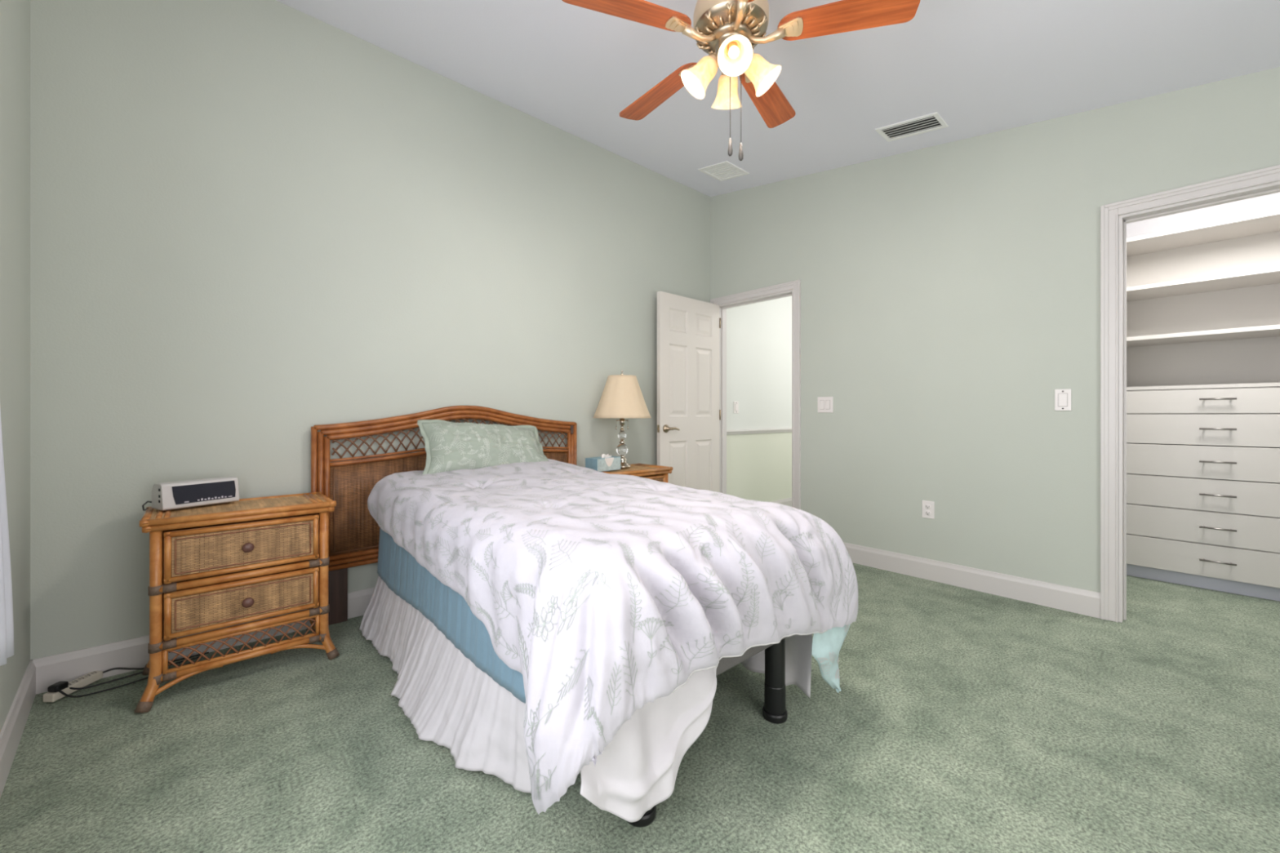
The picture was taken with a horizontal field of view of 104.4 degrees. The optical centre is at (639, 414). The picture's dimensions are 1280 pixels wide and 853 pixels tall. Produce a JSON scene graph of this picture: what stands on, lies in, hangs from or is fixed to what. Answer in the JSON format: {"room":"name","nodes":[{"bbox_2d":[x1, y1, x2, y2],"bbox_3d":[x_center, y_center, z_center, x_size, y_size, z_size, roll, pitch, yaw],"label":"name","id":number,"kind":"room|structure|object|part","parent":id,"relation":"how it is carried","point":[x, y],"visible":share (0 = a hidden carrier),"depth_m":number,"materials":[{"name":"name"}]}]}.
{"room":"bedroom","nodes":[
{"label":"bedroom","id":0,"kind":"room"},
{"bbox_2d":[0,0,30,732],"bbox_3d":[-0.690,-0.515,0.215,4.660,3.150,0.120,0,0,44],"label":"wall","id":1,"kind":"structure","parent":0,"point":[15,15],"depth_m":1.67,"materials":[{"name":"green paint"}]},
{"bbox_2d":[0,407,13,666],"bbox_3d":[-1.355,-0.315,1.022,0.454,1.750,0.047,0,0,44],"label":"curtain","id":2,"kind":"object","parent":1,"relation":"hanging from","point":[6,628],"visible":1,"depth_m":1.10,"materials":[{"name":"white fabric"}]},
{"bbox_2d":[0,660,35,798],"bbox_3d":[-0.640,0.995,0.260,4.653,0.130,0.015,0,0,44],"label":"baseboard","id":3,"kind":"structure","parent":1,"relation":"attached to","point":[11,734],"depth_m":1.58,"materials":[{"name":"white paint"}]},
{"bbox_2d":[30,0,710,659],"bbox_3d":[-0.936,-0.515,3.197,4.386,3.150,0.120,0,0,-42],"label":"wall","id":4,"kind":"structure","parent":0,"point":[255,224],"depth_m":2.38,"materials":[{"name":"green paint"}]},
{"bbox_2d":[30,586,374,694],"bbox_3d":[-0.827,0.995,3.203,3.976,0.130,0.015,0,0,-42],"label":"baseboard","id":5,"kind":"structure","parent":4,"relation":"attached to","point":[69,666],"depth_m":2.02,"materials":[{"name":"white paint"}]},
{"bbox_2d":[0,562,1279,852],"bbox_3d":[1.516,1.110,2.239,6.750,0.100,5.000,0,0,-42],"label":"floor","id":6,"kind":"structure","parent":0,"point":[962,720],"depth_m":1.53,"materials":[{"name":"green carpet"}]},
{"bbox_2d":[43,651,208,702],"bbox_3d":[-2.035,1.026,1.989,0.450,0.055,0.171,0,0,-36],"label":"power strip","id":7,"kind":"object","parent":6,"relation":"on","point":[59,690],"visible":0.81,"depth_m":1.90,"materials":[{"name":"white plastic"}]},
{"bbox_3d":[-2.005,1.036,1.952,0.051,0.037,0.374,0,0,43],"label":"cord","id":8,"kind":"part","parent":7,"relation":"part of","materials":[{"name":"black plastic"}]},
{"bbox_3d":[-2.033,1.033,2.006,0.018,0.041,0.400,0,0,41],"label":"cord","id":9,"kind":"part","parent":7,"relation":"part of","materials":[{"name":"black plastic"}]},
{"bbox_3d":[-2.028,1.040,2.076,0.337,0.026,0.029,0,0,-38],"label":"cord","id":10,"kind":"part","parent":7,"relation":"part of","materials":[{"name":"black plastic"}]},
{"bbox_2d":[133,491,339,712],"bbox_3d":[-1.675,0.724,2.100,0.634,0.692,0.405,0,0,-42],"label":"nightstand","id":11,"kind":"object","parent":6,"relation":"on","point":[221,565],"visible":0.99,"depth_m":1.96,"materials":[{"name":"wicker"}]},
{"bbox_3d":[-1.772,0.744,1.790,0.037,0.648,0.080,0,0,5],"label":"leg","id":12,"kind":"part","parent":11,"relation":"part of","materials":[{"name":"wood"}]},
{"bbox_3d":[-1.994,0.744,2.037,0.080,0.648,0.037,0,0,1],"label":"leg","id":13,"kind":"part","parent":11,"relation":"part of","materials":[{"name":"wood"}]},
{"bbox_2d":[142,476,239,511],"bbox_3d":[-1.857,0.325,2.052,0.113,0.103,0.296,0,0,28],"label":"clock radio","id":14,"kind":"object","parent":11,"relation":"on","point":[168,495],"visible":1,"depth_m":2.02,"materials":[{"name":"white plastic"}]},
{"bbox_3d":[-1.943,0.359,1.957,0.028,0.032,0.086,0,0,-15],"label":"power cord","id":15,"kind":"part","parent":14,"relation":"part of","materials":[{"name":"black plastic"}]},
{"bbox_3d":[-1.683,0.626,2.109,0.504,0.423,0.287,0,0,-42],"label":"panel","id":16,"kind":"part","parent":11,"relation":"part of","materials":[{"name":"wicker"}]},
{"bbox_3d":[-1.571,0.966,1.985,0.524,0.025,0.025,0,0,-42],"label":"rail","id":17,"kind":"part","parent":11,"relation":"part of","materials":[{"name":"wicker"}]},
{"bbox_3d":[-1.571,0.848,1.985,0.524,0.029,0.029,0,0,-42],"label":"rail","id":18,"kind":"part","parent":11,"relation":"part of","materials":[{"name":"wood"}]},
{"bbox_3d":[-1.571,0.640,1.985,0.524,0.029,0.029,0,0,-42],"label":"rail","id":19,"kind":"part","parent":11,"relation":"part of","materials":[{"name":"wood"}]},
{"bbox_3d":[-1.571,0.907,1.985,0.492,0.097,0.016,0,0,-42],"label":"lattice frame","id":20,"kind":"part","parent":11,"relation":"part of","materials":[{"name":"wicker"}]},
{"bbox_3d":[-1.576,0.743,1.990,0.482,0.170,0.030,0,0,-42],"label":"drawer","id":21,"kind":"part","parent":11,"relation":"part of","materials":[{"name":"wicker"}]},
{"bbox_3d":[-1.576,0.526,1.990,0.482,0.188,0.030,0,0,-42],"label":"drawer","id":22,"kind":"part","parent":11,"relation":"part of","materials":[{"name":"wicker"}]},
{"bbox_3d":[-1.565,0.743,1.978,0.482,0.170,0.019,0,0,-42],"label":"drawer frame","id":23,"kind":"part","parent":11,"relation":"part of","materials":[{"name":"wicker"}]},
{"bbox_3d":[-1.565,0.526,1.978,0.482,0.188,0.019,0,0,-42],"label":"drawer frame","id":24,"kind":"part","parent":11,"relation":"part of","materials":[{"name":"wicker"}]},
{"bbox_3d":[-1.551,0.526,1.962,0.039,0.039,0.032,0,0,-42],"label":"knob","id":25,"kind":"part","parent":11,"relation":"part of","materials":[{"name":"brown wood"}]},
{"bbox_3d":[-1.551,0.743,1.962,0.039,0.039,0.032,0,0,-42],"label":"knob","id":26,"kind":"part","parent":11,"relation":"part of","materials":[{"name":"brown wood"}]},
{"bbox_3d":[-1.480,0.625,2.275,0.012,0.420,0.283,0,0,-42],"label":"panel","id":27,"kind":"part","parent":11,"relation":"part of","materials":[{"name":"wood"}]},
{"bbox_3d":[-1.356,0.744,2.164,0.080,0.648,0.037,0,0,1],"label":"leg","id":28,"kind":"part","parent":11,"relation":"part of","materials":[{"name":"wood"}]},
{"bbox_2d":[311,405,577,625],"bbox_3d":[-1.034,0.503,2.967,1.575,1.114,0.053,0,0,-42],"label":"headboard","id":29,"kind":"object","parent":6,"relation":"on","point":[353,531],"visible":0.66,"depth_m":2.58,"materials":[{"name":"wicker"}]},
{"bbox_3d":[-1.542,0.810,2.527,0.090,0.500,0.022,0,0,-42],"label":"leg","id":30,"kind":"part","parent":29,"relation":"part of","materials":[{"name":"brown wood"}]},
{"bbox_3d":[-1.033,0.457,2.965,1.418,0.517,0.012,0,0,-42],"label":"woven panel","id":31,"kind":"part","parent":29,"relation":"part of","materials":[{"name":"wicker"}]},
{"bbox_3d":[-1.028,0.215,2.959,1.419,0.095,0.021,0,0,-42],"label":"rail","id":32,"kind":"part","parent":29,"relation":"part of","materials":[{"name":"wood"}]},
{"bbox_2d":[601,463,673,483],"bbox_3d":[-0.110,0.724,3.508,0.634,0.692,0.405,0,0,-42],"label":"nightstand","id":33,"kind":"object","parent":6,"relation":"on","point":[657,473],"visible":0.06,"depth_m":3.49,"materials":[{"name":"wicker"}]},
{"bbox_2d":[585,453,620,471],"bbox_3d":[-0.247,0.321,3.354,0.112,0.113,0.230,0,0,40],"label":"tissue box","id":34,"kind":"object","parent":33,"relation":"on","point":[604,463],"visible":0.98,"depth_m":3.30,"materials":[{"name":"cardboard"}]},
{"bbox_2d":[593,370,651,467],"bbox_3d":[-0.128,0.030,3.558,0.416,0.693,0.416,0,0,-42],"label":"table lamp","id":35,"kind":"object","parent":33,"relation":"on","point":[622,397],"visible":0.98,"depth_m":3.44,"materials":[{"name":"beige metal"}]},
{"bbox_3d":[-0.128,-0.126,3.558,0.416,0.296,0.416,0,0,-42],"label":"lamp shade","id":36,"kind":"part","parent":35,"relation":"part of","materials":[{"name":"beige fabric"}]},
{"bbox_3d":[-0.128,-0.097,3.558,0.110,0.438,0.036,0,0,-42],"label":"stem","id":37,"kind":"part","parent":35,"relation":"part of","materials":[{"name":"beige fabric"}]},
{"bbox_3d":[-0.128,0.022,3.558,0.416,0.007,0.416,0,0,-42],"label":"shade trim","id":38,"kind":"part","parent":35,"relation":"part of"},
{"bbox_3d":[0.000,0.526,3.386,0.482,0.188,0.019,0,0,-42],"label":"drawer frame","id":39,"kind":"part","parent":33,"relation":"part of","materials":[{"name":"wood"}]},
{"bbox_3d":[0.208,0.744,3.572,0.080,0.648,0.037,0,0,1],"label":"leg","id":40,"kind":"part","parent":33,"relation":"part of","materials":[{"name":"wood"}]},
{"bbox_2d":[627,636,787,826],"bbox_3d":[-0.360,0.845,2.191,0.956,0.430,1.890,0,0,-42],"label":"bed","id":41,"kind":"object","parent":6,"relation":"on","point":[774,710],"visible":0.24,"depth_m":1.71,"materials":[{"name":"black plastic"}]},
{"bbox_2d":[359,576,812,822],"bbox_3d":[-0.351,0.854,2.077,1.176,0.389,1.851,0,0,-42],"label":"bed skirt","id":42,"kind":"object","parent":41,"relation":"hanging from","point":[451,703],"visible":0.62,"depth_m":1.47,"materials":[{"name":"white fabric"}]},
{"bbox_3d":[-0.828,0.896,1.854,0.169,0.304,1.537,0,0,-42],"label":"panel","id":43,"kind":"part","parent":42,"relation":"part of","materials":[{"name":"white fabric"}]},
{"bbox_3d":[0.054,0.815,1.240,0.491,0.312,0.065,0,0,-42],"label":"foot panel","id":44,"kind":"part","parent":42,"relation":"part of","materials":[{"name":"white fabric"}]},
{"bbox_3d":[0.051,0.854,2.488,0.028,0.388,1.780,0,0,-42],"label":"panel","id":45,"kind":"part","parent":42,"relation":"part of","materials":[{"name":"white fabric"}]},
{"bbox_3d":[0.001,0.910,1.315,0.085,0.300,0.085,0,0,-42],"label":"leg","id":46,"kind":"part","parent":41,"relation":"part of","materials":[{"name":"black plastic"}]},
{"bbox_3d":[-0.360,0.699,2.191,0.956,0.138,1.890,0,0,-42],"label":"rail","id":47,"kind":"part","parent":41,"relation":"part of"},
{"bbox_3d":[0.473,0.910,1.740,0.085,0.300,0.085,0,0,-42],"label":"leg","id":48,"kind":"part","parent":41,"relation":"part of","materials":[{"name":"black plastic"}]},
{"bbox_3d":[-0.357,0.494,2.188,0.967,0.268,1.870,0,0,-42],"label":"mattress","id":49,"kind":"object","parent":41,"relation":"on","visible":0},
{"bbox_2d":[377,527,525,703],"bbox_3d":[-0.714,0.633,1.816,0.028,0.346,1.725,0,0,-42],"label":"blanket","id":50,"kind":"object","parent":49,"relation":"on","point":[448,611],"visible":0.37,"depth_m":1.80,"materials":[{"name":"blue fabric"}]},
{"bbox_2d":[417,419,548,474],"bbox_3d":[-0.825,0.199,2.756,0.818,0.346,0.269,0,0,-42],"label":"pillow","id":51,"kind":"object","parent":49,"relation":"on","point":[448,446],"visible":0.9,"depth_m":2.62,"materials":[{"name":"green fabric"}]},
{"bbox_2d":[367,458,858,813],"bbox_3d":[-0.289,0.621,2.118,1.291,0.729,1.991,0,0,-42],"label":"comforter","id":52,"kind":"object","parent":49,"relation":"on","point":[606,593],"visible":0.98,"depth_m":1.37,"materials":[{"name":"white fabric"}]},
{"bbox_2d":[1126,209,1279,601],"bbox_3d":[3.493,-0.045,3.184,0.467,2.210,1.129,0,0,-42],"label":"closet shelving","id":53,"kind":"object","parent":6,"relation":"on","point":[1203,300],"visible":0.61,"depth_m":3.09,"materials":[{"name":"wood"}]},
{"bbox_3d":[3.323,-0.040,3.414,0.412,2.200,0.018,0,0,-42],"label":"panel","id":54,"kind":"part","parent":53,"relation":"part of","materials":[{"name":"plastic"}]},
{"bbox_2d":[1126,209,1279,256],"bbox_3d":[3.593,-1.137,3.092,0.418,0.025,0.822,0,0,-42],"label":"shelf","id":55,"kind":"object","parent":53,"relation":"attached to","point":[1265,224],"depth_m":3.12,"materials":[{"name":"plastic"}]},
{"bbox_2d":[1126,266,1279,301],"bbox_3d":[3.593,-0.818,3.092,0.418,0.025,0.822,0,0,-42],"label":"shelf","id":56,"kind":"object","parent":53,"relation":"attached to","point":[1268,277],"depth_m":3.11,"materials":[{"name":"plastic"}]},
{"bbox_2d":[1126,324,1279,346],"bbox_3d":[3.593,-0.492,3.092,0.418,0.025,0.822,0,0,-42],"label":"shelf","id":57,"kind":"object","parent":53,"relation":"attached to","point":[1272,332],"depth_m":3.10,"materials":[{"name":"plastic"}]},
{"bbox_3d":[3.444,-0.080,2.958,0.018,0.145,0.848,0,0,-42],"label":"drawer","id":58,"kind":"part","parent":53,"relation":"part of","materials":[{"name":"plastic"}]},
{"bbox_3d":[3.444,0.091,2.958,0.018,0.187,0.848,0,0,-42],"label":"drawer","id":59,"kind":"part","parent":53,"relation":"part of","materials":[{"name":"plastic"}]},
{"bbox_3d":[3.444,0.287,2.958,0.018,0.195,0.848,0,0,-42],"label":"drawer","id":60,"kind":"part","parent":53,"relation":"part of","materials":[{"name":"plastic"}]},
{"bbox_3d":[3.444,0.485,2.958,0.018,0.190,0.848,0,0,-42],"label":"drawer","id":61,"kind":"part","parent":53,"relation":"part of","materials":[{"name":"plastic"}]},
{"bbox_3d":[3.444,0.681,2.958,0.018,0.193,0.848,0,0,-42],"label":"drawer","id":62,"kind":"part","parent":53,"relation":"part of","materials":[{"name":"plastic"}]},
{"bbox_3d":[3.444,0.879,2.958,0.018,0.192,0.848,0,0,-42],"label":"drawer","id":63,"kind":"part","parent":53,"relation":"part of","materials":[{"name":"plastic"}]},
{"bbox_2d":[1126,382,1279,391],"bbox_3d":[3.597,-0.168,3.096,0.430,0.022,0.848,0,0,-42],"label":"countertop","id":64,"kind":"structure","parent":53,"relation":"on","point":[1260,384],"depth_m":2.99,"materials":[{"name":"plastic"}]},
{"bbox_3d":[3.424,-0.092,2.940,0.037,0.011,0.144,0,0,-42],"label":"handle","id":65,"kind":"part","parent":53,"relation":"part of","materials":[{"name":"metal"}]},
{"bbox_3d":[3.424,0.086,2.940,0.037,0.011,0.144,0,0,-42],"label":"handle","id":66,"kind":"part","parent":53,"relation":"part of","materials":[{"name":"metal"}]},
{"bbox_3d":[3.424,0.282,2.940,0.037,0.011,0.144,0,0,-42],"label":"handle","id":67,"kind":"part","parent":53,"relation":"part of","materials":[{"name":"metal"}]},
{"bbox_3d":[3.424,0.479,2.940,0.037,0.011,0.144,0,0,-42],"label":"handle","id":68,"kind":"part","parent":53,"relation":"part of","materials":[{"name":"metal"}]},
{"bbox_3d":[3.424,0.676,2.940,0.037,0.011,0.144,0,0,-42],"label":"handle","id":69,"kind":"part","parent":53,"relation":"part of","materials":[{"name":"metal"}]},
{"bbox_3d":[3.424,0.874,2.940,0.037,0.011,0.144,0,0,-42],"label":"handle","id":70,"kind":"part","parent":53,"relation":"part of","materials":[{"name":"metal"}]},
{"bbox_2d":[726,296,791,502],"bbox_3d":[2.076,-0.340,4.896,2.364,2.800,1.700,0,0,-42],"label":"wall","id":71,"kind":"structure","parent":0,"point":[759,335],"depth_m":5.14,"materials":[{"name":"paint"}]},
{"bbox_2d":[733,401,738,413],"bbox_3d":[0.947,-0.070,4.882,0.075,0.115,0.010,0,0,-42],"label":"light switch","id":72,"kind":"object","parent":71,"relation":"attached to","point":[735,403],"visible":1,"depth_m":4.88,"materials":[{"name":"white plastic"}]},
{"bbox_2d":[726,428,791,435],"bbox_3d":[1.546,0.176,5.409,2.264,0.044,0.028,0,0,-42],"label":"chair rail","id":73,"kind":"object","parent":71,"relation":"attached to","point":[771,430],"visible":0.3,"depth_m":5.10,"materials":[{"name":"white paint"}]},
{"bbox_2d":[771,497,791,506],"bbox_3d":[1.542,0.995,5.414,2.264,0.130,0.015,0,0,-42],"label":"baseboard","id":74,"kind":"structure","parent":71,"relation":"attached to","point":[788,501],"depth_m":5.46,"materials":[{"name":"white paint"}]},
{"bbox_2d":[275,0,1279,196],"bbox_3d":[0.653,-1.685,1.342,4.266,0.810,4.762,0,0,-42],"label":"ceiling","id":75,"kind":"structure","parent":0,"point":[984,67],"depth_m":2.48,"materials":[{"name":"paint"}]},
{"bbox_2d":[697,160,749,181],"bbox_3d":[0.658,-1.915,3.910,0.285,0.050,0.287,0,0,-42],"label":"ceiling vent","id":76,"kind":"object","parent":75,"relation":"in","point":[723,171],"visible":1,"depth_m":3.90,"materials":[{"name":"white metal"}]},
{"bbox_2d":[561,0,919,160],"bbox_3d":[0.313,-1.326,1.848,1.201,0.804,1.168,0,0,-42],"label":"ceiling fan","id":77,"kind":"object","parent":75,"relation":"hanging from","point":[729,31],"visible":1,"depth_m":1.75,"materials":[{"name":"brown wood"}]},
{"bbox_3d":[-0.037,-1.373,1.676,0.457,0.006,0.132,0,11,-20],"label":"blade","id":78,"kind":"part","parent":77,"relation":"part of","materials":[{"name":"brown wood"}]},
{"bbox_3d":[0.086,-1.373,2.122,0.132,0.006,0.457,-14,9,-38],"label":"blade","id":79,"kind":"part","parent":77,"relation":"part of","materials":[{"name":"brown wood"}]},
{"bbox_3d":[0.210,-1.240,1.823,0.127,0.136,0.128,0,0,-42],"label":"lamp shade","id":80,"kind":"part","parent":77,"relation":"part of","materials":[{"name":"white glass"}]},
{"bbox_3d":[0.272,-1.301,1.818,0.062,0.066,0.062,0,0,-42],"label":"lamp arm","id":81,"kind":"part","parent":77,"relation":"part of","materials":[{"name":"grey metal"}]},
{"bbox_3d":[0.339,-1.240,1.936,0.128,0.136,0.127,0,0,-42],"label":"lamp shade","id":82,"kind":"part","parent":77,"relation":"part of","materials":[{"name":"white glass"}]},
{"bbox_3d":[0.326,-1.147,1.793,0.003,0.305,0.003,0,0,-42],"label":"pull chain","id":83,"kind":"part","parent":77,"relation":"part of","materials":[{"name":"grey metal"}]},
{"bbox_3d":[0.331,-1.387,1.814,0.265,0.037,0.264,0,0,-42],"label":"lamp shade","id":84,"kind":"part","parent":77,"relation":"part of","materials":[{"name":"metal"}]},
{"bbox_3d":[0.327,-1.301,1.755,0.062,0.066,0.062,0,0,-42],"label":"lamp arm","id":85,"kind":"part","parent":77,"relation":"part of","materials":[{"name":"metal"}]},
{"bbox_3d":[0.323,-1.260,1.721,0.037,0.062,0.057,0,0,-11],"label":"bulb","id":86,"kind":"part","parent":77,"relation":"part of","materials":[{"name":"white glass"}]},
{"bbox_3d":[0.323,-1.240,1.693,0.128,0.136,0.127,0,0,-42],"label":"lamp shade","id":87,"kind":"part","parent":77,"relation":"part of","materials":[{"name":"white glass"}]},
{"bbox_3d":[0.368,-1.143,1.807,0.003,0.315,0.003,0,0,-42],"label":"pull chain","id":88,"kind":"part","parent":77,"relation":"part of","materials":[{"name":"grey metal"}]},
{"bbox_3d":[0.453,-1.240,1.806,0.127,0.136,0.128,0,0,-42],"label":"lamp shade","id":89,"kind":"part","parent":77,"relation":"part of","materials":[{"name":"white glass"}]},
{"bbox_3d":[0.548,-1.373,2.143,0.132,0.006,0.457,-13,-7,33],"label":"blade","id":90,"kind":"part","parent":77,"relation":"part of","materials":[{"name":"brown wood"}]},
{"bbox_3d":[0.711,-1.373,1.710,0.457,0.006,0.132,0,-11,16],"label":"blade","id":91,"kind":"part","parent":77,"relation":"part of","materials":[{"name":"brown wood"}]},
{"bbox_2d":[875,111,948,142],"bbox_3d":[1.621,-1.715,2.967,0.200,0.058,0.342,0,0,-42],"label":"ceiling vent","id":92,"kind":"object","parent":75,"relation":"in","point":[931,122],"visible":1,"depth_m":2.96,"materials":[{"name":"white metal"}]},
{"bbox_2d":[710,66,1279,592],"bbox_3d":[2.283,-0.515,2.809,0.120,3.150,4.762,0,0,-42],"label":"wall","id":93,"kind":"structure","parent":0,"point":[948,291],"depth_m":3.02,"materials":[{"name":"green paint"}]},
{"bbox_2d":[657,291,720,492],"bbox_3d":[0.444,0.035,4.171,0.775,2.025,0.097,0,0,-43],"label":"door","id":94,"kind":"structure","parent":93,"relation":"in","point":[689,413],"depth_m":4.16,"materials":[{"name":"paint"}]},
{"bbox_3d":[0.257,0.113,3.972,0.145,0.066,0.062,0,0,-43],"label":"handle","id":95,"kind":"part","parent":94,"relation":"part of","materials":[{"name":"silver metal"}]},
{"bbox_2d":[710,280,800,509],"bbox_3d":[0.991,0.006,4.231,0.148,2.107,0.897,0,0,-42],"label":"door frame","id":96,"kind":"structure","parent":93,"relation":"attached to","point":[793,289],"depth_m":3.92,"materials":[{"name":"white paint"}]},
{"bbox_2d":[817,396,833,413],"bbox_3d":[1.384,-0.073,3.709,0.012,0.118,0.122,0,0,-42],"label":"light switch","id":97,"kind":"object","parent":93,"relation":"attached to","point":[825,404],"visible":1,"depth_m":3.71,"materials":[{"name":"white plastic"}]},
{"bbox_2d":[921,500,934,519],"bbox_3d":[1.852,0.612,3.190,0.010,0.112,0.072,0,0,-42],"label":"wall outlet","id":98,"kind":"object","parent":93,"relation":"attached to","point":[927,507],"visible":1,"depth_m":3.19,"materials":[{"name":"white plastic"}]},
{"bbox_2d":[924,503,930,509],"bbox_3d":[1.852,0.592,3.190,0.010,0.033,0.033,0,0,-42],"label":"socket","id":99,"kind":"object","parent":98,"relation":"attached to","point":[927,506],"depth_m":3.19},
{"bbox_2d":[924,510,930,515],"bbox_3d":[1.852,0.632,3.190,0.010,0.033,0.033,0,0,-42],"label":"socket","id":100,"kind":"object","parent":98,"relation":"attached to","point":[926,512],"depth_m":3.19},
{"bbox_2d":[843,542,1100,618],"bbox_3d":[2.497,0.995,2.470,0.015,0.130,3.731,0,0,-42],"label":"baseboard","id":101,"kind":"structure","parent":93,"relation":"attached to","point":[1082,602],"depth_m":2.96,"materials":[{"name":"white paint"}]},
{"bbox_2d":[1054,389,1071,410],"bbox_3d":[2.298,-0.079,2.695,0.010,0.117,0.070,0,0,-42],"label":"light switch","id":102,"kind":"object","parent":93,"relation":"attached to","point":[1063,397],"visible":1,"depth_m":2.69,"materials":[{"name":"white plastic"}]},
{"bbox_2d":[1100,164,1279,622],"bbox_3d":[2.789,-0.011,2.233,0.148,2.141,1.040,0,0,-42],"label":"door frame","id":103,"kind":"structure","parent":93,"relation":"attached to","point":[1265,181],"depth_m":2.54,"materials":[{"name":"white paint"}]},
{"bbox_2d":[1126,192,1279,238],"bbox_3d":[3.473,-0.240,2.655,1.444,2.600,2.100,0,0,-42],"label":"wall","id":104,"kind":"structure","parent":0,"point":[1270,202],"depth_m":3.28,"materials":[{"name":"paint"}]}
]}

